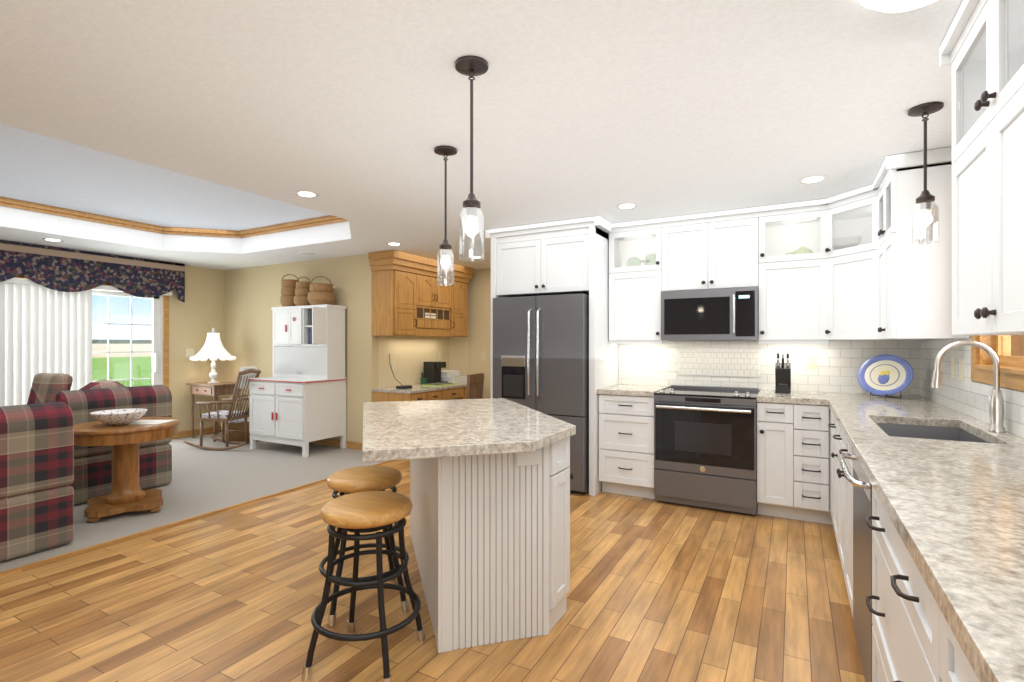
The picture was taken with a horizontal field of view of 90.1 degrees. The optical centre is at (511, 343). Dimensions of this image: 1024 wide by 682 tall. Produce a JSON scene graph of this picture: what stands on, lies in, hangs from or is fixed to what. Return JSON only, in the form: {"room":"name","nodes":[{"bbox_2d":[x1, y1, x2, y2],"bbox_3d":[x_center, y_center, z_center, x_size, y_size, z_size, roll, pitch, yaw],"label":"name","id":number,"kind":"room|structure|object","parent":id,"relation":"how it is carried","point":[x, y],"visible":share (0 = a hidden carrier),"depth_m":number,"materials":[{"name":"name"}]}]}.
{"room":"kitchen","nodes":[
{"label":"kitchen","id":0,"kind":"room"},
{"bbox_2d":[23,265,222,431],"bbox_3d":[-6.105,-0.095,4.667,0.120,2.850,7.290,0,0,29],"label":"wall","id":1,"kind":"structure","parent":0,"point":[190,322],"depth_m":7.33,"materials":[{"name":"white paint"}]},
{"bbox_2d":[14,274,168,387],"bbox_3d":[-5.237,0.268,6.198,0.116,2.125,1.960,0,0,29],"label":"window frame","id":2,"kind":"structure","parent":1,"relation":"in","point":[160,339],"depth_m":6.83,"materials":[{"name":"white wood"}]},
{"bbox_2d":[0,278,171,405],"bbox_3d":[-5.173,0.295,6.077,0.090,2.010,2.080,0,0,29],"label":"vertical blinds","id":3,"kind":"object","parent":2,"relation":"attached to","point":[44,329],"visible":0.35,"depth_m":5.79,"materials":[{"name":"white fabric"}]},
{"bbox_2d":[0,240,184,302],"bbox_3d":[-5.393,-0.838,5.667,0.153,0.535,3.310,0,0,29],"label":"valance","id":4,"kind":"object","parent":1,"relation":"attached to","point":[61,269],"visible":0.98,"depth_m":6.10,"materials":[{"name":"fabric"}]},
{"bbox_2d":[185,349,193,356],"bbox_3d":[-4.587,0.130,7.285,0.006,0.120,0.120,0,0,29],"label":"switch plate","id":5,"kind":"object","parent":1,"relation":"attached to","point":[189,352],"depth_m":7.28,"materials":[{"name":"beige plastic"}]},
{"bbox_2d":[172,426,220,438],"bbox_3d":[-4.538,1.274,7.366,0.015,0.088,0.750,0,0,29],"label":"baseboard","id":6,"kind":"structure","parent":1,"relation":"attached to","point":[181,434],"depth_m":7.33,"materials":[{"name":"brown wood"}]},
{"bbox_2d":[223,254,378,442],"bbox_3d":[-3.007,-0.095,7.051,3.000,2.850,0.120,0,0,29],"label":"wall","id":7,"kind":"structure","parent":0,"point":[232,307],"depth_m":6.87,"materials":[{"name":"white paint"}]},
{"bbox_2d":[309,438,362,449],"bbox_3d":[-3.034,1.280,6.990,3.012,0.100,0.015,0,0,29],"label":"baseboard","id":8,"kind":"structure","parent":7,"relation":"attached to","point":[327,442],"depth_m":6.54,"materials":[{"name":"brown wood"}]},
{"bbox_2d":[379,336,458,387],"bbox_3d":[-1.311,-0.095,7.143,0.120,2.850,1.680,0,0,29],"label":"wall","id":9,"kind":"structure","parent":0,"point":[409,353],"depth_m":6.93,"materials":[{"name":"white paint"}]},
{"bbox_2d":[391,361,395,370],"bbox_3d":[-1.531,0.290,6.614,0.006,0.120,0.080,0,0,29],"label":"switch plate","id":10,"kind":"object","parent":9,"relation":"attached to","point":[393,364],"depth_m":6.61,"materials":[{"name":"beige plastic"}]},
{"bbox_2d":[368,250,473,336],"bbox_3d":[-1.153,-0.604,6.876,0.405,1.007,1.730,0,0,29],"label":"upper cabinet","id":11,"kind":"object","parent":9,"relation":"attached to","point":[410,297],"visible":0.92,"depth_m":6.44,"materials":[{"name":"brown wood"}]},
{"bbox_2d":[0,459,864,681],"bbox_3d":[-1.955,1.360,3.369,8.640,0.060,9.330,0,0,29],"label":"floor","id":12,"kind":"structure","parent":0,"point":[662,592],"depth_m":2.57,"materials":[{"name":"brown wood"}]},
{"bbox_2d":[0,432,384,571],"bbox_3d":[-4.539,1.324,3.716,3.540,0.012,7.200,0,0,29],"label":"carpet floor","id":13,"kind":"structure","parent":12,"relation":"on","point":[203,481],"depth_m":4.93,"materials":[{"name":"grey carpet"}]},
{"bbox_2d":[0,402,73,561],"bbox_3d":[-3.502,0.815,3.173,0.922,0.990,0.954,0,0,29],"label":"sofa","id":14,"kind":"object","parent":13,"relation":"on","point":[36,477],"visible":1,"depth_m":3.19,"materials":[{"name":"fabric"}]},
{"bbox_2d":[52,379,171,504],"bbox_3d":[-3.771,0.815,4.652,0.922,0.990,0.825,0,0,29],"label":"loveseat","id":15,"kind":"object","parent":13,"relation":"on","point":[92,471],"visible":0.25,"depth_m":4.38,"materials":[{"name":"fabric"}]},
{"bbox_2d":[27,373,72,403],"bbox_3d":[-4.005,0.444,4.426,0.400,0.376,0.176,0,0,21],"label":"throw pillow","id":16,"kind":"object","parent":15,"relation":"on","point":[46,387],"visible":0.48,"depth_m":4.38,"materials":[{"name":"fabric"}]},
{"bbox_2d":[74,408,180,521],"bbox_3d":[-3.049,0.921,4.036,0.730,0.790,0.730,0,0,29],"label":"pedestal table","id":17,"kind":"object","parent":13,"relation":"on","point":[124,433],"visible":1,"depth_m":3.94,"materials":[{"name":"brown wood"}]},
{"bbox_2d":[90,408,147,425],"bbox_3d":[-3.056,0.576,3.983,0.356,0.100,0.356,0,0,29],"label":"bowl","id":18,"kind":"object","parent":17,"relation":"on","point":[115,417],"depth_m":3.94,"materials":[{"name":"white ceramic"}]},
{"bbox_2d":[186,327,239,441],"bbox_3d":[-4.159,0.541,7.162,0.645,1.554,0.570,0,0,29],"label":"side table","id":19,"kind":"object","parent":13,"relation":"on","point":[213,349],"visible":0.85,"depth_m":7.07,"materials":[{"name":"brown wood"}]},
{"bbox_2d":[189,327,236,383],"bbox_3d":[-4.192,0.157,7.180,0.570,0.785,0.570,0,0,29],"label":"table lamp","id":20,"kind":"object","parent":19,"relation":"on","point":[213,349],"depth_m":7.09,"materials":[{"name":"white ceramic"}]},
{"bbox_2d":[183,366,260,450],"bbox_3d":[-3.646,0.805,6.520,0.857,1.029,0.480,0,0,9],"label":"rocking chair","id":21,"kind":"object","parent":13,"relation":"on","point":[223,416],"visible":0.94,"depth_m":6.36,"materials":[{"name":"brown wood"}]},
{"bbox_2d":[221,417,249,441],"bbox_3d":[-3.727,1.147,6.946,0.400,0.342,0.394,0,0,29],"label":"basket","id":22,"kind":"object","parent":13,"relation":"on","point":[238,424],"visible":0.48,"depth_m":6.80,"materials":[{"name":"brown wicker"}]},
{"bbox_2d":[247,304,346,456],"bbox_3d":[-2.701,0.420,6.426,1.054,1.795,0.656,0,0,29],"label":"tall cabinet","id":23,"kind":"object","parent":13,"relation":"on","point":[298,398],"visible":1,"depth_m":6.28,"materials":[{"name":"white wood"}]},
{"bbox_2d":[280,274,291,306],"bbox_3d":[-2.920,-0.698,6.732,0.237,0.438,0.236,0,0,-37],"label":"basket","id":24,"kind":"object","parent":23,"relation":"on","point":[286,289],"depth_m":6.63,"materials":[{"name":"brown wicker"}]},
{"bbox_2d":[292,275,299,305],"bbox_3d":[-2.679,-0.670,6.588,0.246,0.382,0.246,0,0,-31],"label":"basket","id":25,"kind":"object","parent":23,"relation":"on","point":[296,293],"depth_m":6.52,"materials":[{"name":"brown wicker"}]},
{"bbox_2d":[300,276,334,305],"bbox_3d":[-2.385,-0.663,6.397,0.324,0.368,0.324,0,0,17],"label":"basket","id":26,"kind":"object","parent":23,"relation":"on","point":[311,293],"depth_m":6.31,"materials":[{"name":"brown wicker"}]},
{"bbox_2d":[0,460,394,575],"bbox_3d":[-2.983,1.323,2.857,0.025,0.014,7.200,0,0,29],"label":"trim","id":27,"kind":"structure","parent":12,"relation":"on","point":[123,538],"depth_m":3.61,"materials":[{"name":"brown wood"}]},
{"bbox_2d":[302,491,424,681],"bbox_3d":[-0.612,1.001,2.167,0.469,0.663,0.469,0,0,29],"label":"bar stool","id":28,"kind":"object","parent":12,"relation":"on","point":[357,513],"visible":1,"depth_m":2.07,"materials":[{"name":"brown wood"}]},
{"bbox_2d":[319,466,408,626],"bbox_3d":[-0.760,1.001,2.644,0.524,0.663,0.524,0,0,29],"label":"bar stool","id":29,"kind":"object","parent":12,"relation":"on","point":[360,479],"visible":0.52,"depth_m":2.55,"materials":[{"name":"brown wood"}]},
{"bbox_2d":[372,382,466,401],"bbox_3d":[-1.069,0.940,6.795,0.630,0.780,1.560,0,0,29],"label":"desk","id":30,"kind":"object","parent":12,"relation":"on","point":[417,392],"visible":0.27,"depth_m":6.27,"materials":[{"name":"wood"}]},
{"bbox_2d":[389,354,466,388],"bbox_3d":[-1.108,0.339,6.856,0.498,0.421,1.330,0,0,29],"label":"accessories","id":31,"kind":"object","parent":30,"relation":"on","point":[433,374],"visible":1,"depth_m":7.01,"materials":[{"name":"black plastic"}]},
{"bbox_2d":[466,373,483,398],"bbox_3d":[-0.634,0.845,6.191,0.486,0.971,0.422,0,0,20],"label":"desk chair","id":32,"kind":"object","parent":12,"relation":"on","point":[475,383],"visible":0.44,"depth_m":6.10,"materials":[{"name":"brown wood"}]},
{"bbox_2d":[410,434,574,652],"bbox_3d":[-0.234,0.887,2.990,1.362,0.886,1.469,0,0,29],"label":"kitchen island","id":33,"kind":"object","parent":12,"relation":"on","point":[490,478],"depth_m":2.29,"materials":[{"name":"wood"}]},
{"bbox_2d":[362,398,575,477],"bbox_3d":[-0.407,0.421,2.898,1.643,0.043,1.872,0,0,29],"label":"island countertop","id":34,"kind":"structure","parent":33,"relation":"on","point":[457,438],"depth_m":2.33,"materials":[{"name":"beige stone"}]},
{"bbox_2d":[493,294,588,493],"bbox_3d":[0.384,0.448,4.953,0.915,1.765,0.827,0,0,29],"label":"refrigerator","id":35,"kind":"object","parent":12,"relation":"on","point":[540,353],"visible":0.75,"depth_m":4.57,"materials":[{"name":"grey metal"}]},
{"bbox_2d":[485,216,618,495],"bbox_3d":[0.418,0.111,5.015,1.165,2.438,0.726,0,0,29],"label":"cabinet","id":36,"kind":"object","parent":12,"relation":"on","point":[568,256],"visible":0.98,"depth_m":4.67,"materials":[{"name":"white wood"}]},
{"bbox_2d":[599,396,654,498],"bbox_3d":[1.130,0.887,4.677,0.488,0.887,0.632,0,0,29],"label":"base cabinet","id":37,"kind":"object","parent":12,"relation":"on","point":[626,423],"depth_m":4.41,"materials":[{"name":"white wood"}]},
{"bbox_2d":[597,384,668,395],"bbox_3d":[1.123,0.421,4.673,0.496,0.043,0.644,0,0,29],"label":"countertop","id":38,"kind":"structure","parent":37,"relation":"on","point":[619,389],"depth_m":4.47,"materials":[{"name":"beige stone"}]},
{"bbox_2d":[654,385,759,515],"bbox_3d":[1.658,0.851,4.326,0.769,0.958,0.702,0,0,29],"label":"range","id":39,"kind":"object","parent":12,"relation":"on","point":[705,447],"visible":1,"depth_m":4.07,"materials":[{"name":"grey metal"}]},
{"bbox_2d":[757,404,796,519],"bbox_3d":[2.130,0.887,4.125,0.247,0.887,0.632,0,0,29],"label":"base cabinet","id":40,"kind":"object","parent":12,"relation":"on","point":[793,455],"depth_m":3.85,"materials":[{"name":"white wood"}]},
{"bbox_2d":[757,390,941,404],"bbox_3d":[2.504,0.421,3.911,1.109,0.043,0.644,0,0,29],"label":"countertop","id":41,"kind":"structure","parent":40,"relation":"on","point":[765,396],"depth_m":3.81,"materials":[{"name":"beige stone"}]},
{"bbox_2d":[775,353,790,393],"bbox_3d":[2.209,0.237,4.167,0.110,0.323,0.250,0,0,29],"label":"knife block","id":42,"kind":"object","parent":41,"relation":"on","point":[782,377],"visible":1,"depth_m":4.11,"materials":[{"name":"black plastic"}]},
{"bbox_2d":[857,355,912,397],"bbox_3d":[2.761,0.239,3.800,0.306,0.318,0.306,0,0,29],"label":"plate","id":43,"kind":"object","parent":41,"relation":"on","point":[883,375],"visible":1,"depth_m":3.79,"materials":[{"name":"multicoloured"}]},
{"bbox_2d":[797,404,832,524],"bbox_3d":[2.312,0.887,4.024,0.282,0.887,0.632,0,0,29],"label":"base cabinet","id":44,"kind":"object","parent":12,"relation":"on","point":[813,430],"depth_m":3.73,"materials":[{"name":"white wood"}]},
{"bbox_2d":[828,412,831,516],"bbox_3d":[2.470,0.887,3.356,0.632,0.888,0.357,0,0,29],"label":"base cabinet","id":45,"kind":"object","parent":12,"relation":"on","point":[831,412],"depth_m":3.57,"materials":[{"name":"white wood"}]},
{"bbox_2d":[836,452,852,616],"bbox_3d":[1.990,0.990,2.487,0.632,0.681,0.957,0,0,29],"label":"base cabinet","id":46,"kind":"object","parent":12,"relation":"on","point":[844,489],"depth_m":2.57,"materials":[{"name":"white wood"}]},
{"bbox_2d":[838,452,872,681],"bbox_3d":[1.558,0.833,1.836,0.636,0.765,0.594,0,0,29],"label":"dishwasher","id":47,"kind":"object","parent":12,"relation":"on","point":[858,480],"visible":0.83,"depth_m":1.91,"materials":[{"name":"grey metal"}]},
{"bbox_2d":[866,476,927,681],"bbox_3d":[1.238,0.887,1.124,0.632,0.888,0.957,0,0,29],"label":"base cabinet","id":48,"kind":"object","parent":12,"relation":"on","point":[899,608],"depth_m":1.34,"materials":[{"name":"white wood"}]},
{"bbox_2d":[848,432,1023,681],"bbox_3d":[1.185,0.421,1.042,0.644,0.043,2.489,0,0,29],"label":"countertop","id":49,"kind":"structure","parent":48,"relation":"on","point":[956,507],"depth_m":1.12,"materials":[{"name":"beige stone"}]},
{"bbox_2d":[832,416,987,536],"bbox_3d":[2.289,0.887,3.027,0.632,0.888,0.506,0,0,29],"label":"base cabinet","id":50,"kind":"object","parent":12,"relation":"on","point":[840,428],"depth_m":2.85,"materials":[{"name":"white wood"}]},
{"bbox_2d":[828,400,983,431],"bbox_3d":[2.352,0.421,3.156,0.644,0.043,0.821,0,0,29],"label":"countertop","id":51,"kind":"structure","parent":50,"relation":"on","point":[922,415],"depth_m":2.89,"materials":[{"name":"beige stone"}]},
{"bbox_2d":[930,340,1005,432],"bbox_3d":[2.129,0.191,2.403,0.265,0.416,0.125,0,0,29],"label":"faucet","id":52,"kind":"object","parent":51,"relation":"on","point":[996,402],"depth_m":2.33,"materials":[{"name":"silver metal"}]},
{"bbox_2d":[928,596,975,681],"bbox_3d":[0.817,0.887,0.361,0.632,0.888,0.900,0,0,29],"label":"base cabinet","id":53,"kind":"object","parent":12,"relation":"on","point":[945,662],"depth_m":0.89,"materials":[{"name":"white wood"}]},
{"bbox_2d":[0,0,962,269],"bbox_3d":[-1.955,-1.295,3.369,8.640,0.370,9.330,0,0,29],"label":"ceiling","id":54,"kind":"structure","parent":0,"point":[226,114],"depth_m":2.46,"materials":[{"name":"paint"}]},
{"bbox_2d":[42,238,63,241],"bbox_3d":[-4.894,-1.107,5.454,0.179,0.005,0.179,0,0,20],"label":"recessed light","id":55,"kind":"object","parent":54,"relation":"in","point":[47,239],"depth_m":5.43,"materials":[{"name":"white"}]},
{"bbox_2d":[0,196,348,237],"bbox_3d":[-3.613,-1.343,3.862,3.102,0.075,4.592,0,0,29],"label":"crown molding","id":56,"kind":"structure","parent":54,"relation":"attached to","point":[81,215],"depth_m":5.69,"materials":[{"name":"brown wood"}]},
{"bbox_2d":[299,252,313,254],"bbox_3d":[-2.519,-1.107,6.279,0.179,0.005,0.179,0,0,5],"label":"recessed light","id":57,"kind":"object","parent":54,"relation":"in","point":[304,253],"depth_m":6.26,"materials":[{"name":"white"}]},
{"bbox_2d":[294,190,319,197],"bbox_3d":[-1.520,-1.107,3.786,0.179,0.005,0.179,0,0,5],"label":"recessed light","id":58,"kind":"object","parent":54,"relation":"in","point":[302,193],"depth_m":3.78,"materials":[{"name":"white"}]},
{"bbox_2d":[386,242,401,245],"bbox_3d":[-1.308,-1.107,5.679,0.179,0.005,0.179,0,0,20],"label":"recessed light","id":59,"kind":"object","parent":54,"relation":"in","point":[390,243],"depth_m":5.69,"materials":[{"name":"white"}]},
{"bbox_2d":[434,145,457,285],"bbox_3d":[-0.380,-0.722,2.927,0.136,0.774,0.136,0,0,29],"label":"pendant light","id":60,"kind":"object","parent":54,"relation":"hanging from","point":[445,246],"visible":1,"depth_m":2.91,"materials":[{"name":"clear glass"}]},
{"bbox_2d":[455,56,488,261],"bbox_3d":[-0.161,-0.722,2.035,0.136,0.774,0.136,0,0,29],"label":"pendant light","id":61,"kind":"object","parent":54,"relation":"hanging from","point":[471,66],"visible":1,"depth_m":2.02,"materials":[{"name":"clear glass"}]},
{"bbox_2d":[616,203,637,208],"bbox_3d":[0.924,-1.107,4.116,0.179,0.005,0.179,0,0,5],"label":"recessed light","id":62,"kind":"object","parent":54,"relation":"in","point":[624,205],"depth_m":4.11,"materials":[{"name":"white"}]},
{"bbox_2d":[798,175,827,183],"bbox_3d":[2.029,-1.107,3.449,0.179,0.005,0.179,0,0,20],"label":"recessed light","id":63,"kind":"object","parent":54,"relation":"in","point":[804,180],"depth_m":3.44,"materials":[{"name":"white"}]},
{"bbox_2d":[859,0,936,12],"bbox_3d":[1.215,-1.075,1.528,0.300,0.069,0.300,0,0,29],"label":"dome light","id":64,"kind":"object","parent":54,"relation":"attached to","point":[890,6],"visible":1,"depth_m":1.59,"materials":[{"name":"white glass"}]},
{"bbox_2d":[907,102,943,244],"bbox_3d":[1.947,-0.792,2.409,0.136,0.634,0.136,0,0,29],"label":"light","id":65,"kind":"object","parent":54,"relation":"hanging from","point":[925,199],"visible":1,"depth_m":2.40,"materials":[{"name":"clear glass"}]},
{"bbox_2d":[608,233,912,395],"bbox_3d":[1.669,-0.095,4.813,3.450,2.850,0.120,0,0,29],"label":"wall","id":66,"kind":"structure","parent":0,"point":[608,233],"depth_m":4.64,"materials":[{"name":"white"}]},
{"bbox_2d":[609,260,669,343],"bbox_3d":[1.197,-0.369,4.800,0.488,0.677,0.350,0,0,29],"label":"upper cabinet","id":67,"kind":"object","parent":66,"relation":"attached to","point":[635,290],"depth_m":4.65,"materials":[{"name":"white wood"}]},
{"bbox_2d":[653,205,768,290],"bbox_3d":[1.748,-0.786,4.496,0.875,0.642,0.350,0,0,29],"label":"upper cabinet","id":68,"kind":"object","parent":66,"relation":"attached to","point":[710,250],"depth_m":4.33,"materials":[{"name":"white wood"}]},
{"bbox_2d":[661,287,758,339],"bbox_3d":[1.726,-0.246,4.455,0.768,0.428,0.441,0,0,29],"label":"over-the-range microwave","id":69,"kind":"object","parent":68,"relation":"attached to","point":[719,314],"visible":1,"depth_m":4.29,"materials":[{"name":"grey metal"}]},
{"bbox_2d":[757,236,816,343],"bbox_3d":[2.307,-0.414,4.168,0.524,0.767,0.383,0,0,29],"label":"upper cabinet","id":70,"kind":"object","parent":66,"relation":"attached to","point":[786,269],"depth_m":4.07,"materials":[{"name":"white wood"}]},
{"bbox_2d":[619,339,1023,437],"bbox_3d":[0.970,0.185,2.445,2.381,0.427,4.698,0,0,29],"label":"tile backsplash","id":71,"kind":"structure","parent":66,"relation":"attached to","point":[832,365],"depth_m":4.25,"materials":[{"name":"white tile"}]},
{"bbox_2d":[825,192,884,211],"bbox_3d":[2.484,-0.868,3.734,0.309,0.321,0.308,0,0,29],"label":"upper cabinet","id":72,"kind":"object","parent":66,"relation":"attached to","point":[871,199],"depth_m":3.71,"materials":[{"name":"white wood"}]},
{"bbox_2d":[864,420,879,435],"bbox_3d":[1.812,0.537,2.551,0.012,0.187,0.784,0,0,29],"label":"countertop","id":73,"kind":"structure","parent":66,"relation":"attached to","point":[867,427],"depth_m":2.39,"materials":[{"name":"beige stone"}]},
{"bbox_2d":[817,200,944,339],"bbox_3d":[2.600,-0.473,3.646,0.685,0.885,0.355,0,0,29],"label":"upper cabinet","id":74,"kind":"object","parent":66,"relation":"attached to","point":[856,264],"depth_m":3.82,"materials":[{"name":"white wood"}]},
{"bbox_2d":[869,216,944,339],"bbox_3d":[2.538,-0.369,3.222,0.384,0.677,0.639,0,0,29],"label":"upper cabinet","id":75,"kind":"object","parent":66,"relation":"attached to","point":[907,279],"depth_m":2.99,"materials":[{"name":"white wood"}]},
{"bbox_2d":[872,424,959,439],"bbox_3d":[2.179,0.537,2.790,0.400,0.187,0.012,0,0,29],"label":"sink","id":76,"kind":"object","parent":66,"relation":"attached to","point":[884,429],"depth_m":2.76,"materials":[{"name":"grey metal"}]},
{"bbox_2d":[960,428,991,443],"bbox_3d":[2.173,0.537,2.352,0.012,0.187,0.784,0,0,29],"label":"sink","id":77,"kind":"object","parent":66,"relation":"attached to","point":[964,434],"depth_m":2.54,"materials":[{"name":"grey metal"}]},
{"bbox_2d":[945,48,1023,338],"bbox_3d":[1.544,-0.369,1.386,0.350,0.677,0.937,0,0,29],"label":"upper cabinet","id":78,"kind":"object","parent":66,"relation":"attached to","point":[984,163],"depth_m":1.52,"materials":[{"name":"white wood"}]},
{"bbox_2d":[971,335,1023,390],"bbox_3d":[2.264,-0.310,2.228,0.150,1.020,1.210,0,0,29],"label":"window","id":79,"kind":"structure","parent":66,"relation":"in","point":[1012,372],"depth_m":2.60,"materials":[{"name":"brown wood"}]},
{"label":"outside","id":80,"kind":"structure","parent":0,"visible":0},
{"bbox_2d":[92,294,1023,386],"bbox_3d":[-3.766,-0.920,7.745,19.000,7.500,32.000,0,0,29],"label":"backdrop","id":81,"kind":"structure","parent":80,"point":[148,317],"depth_m":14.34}
]}

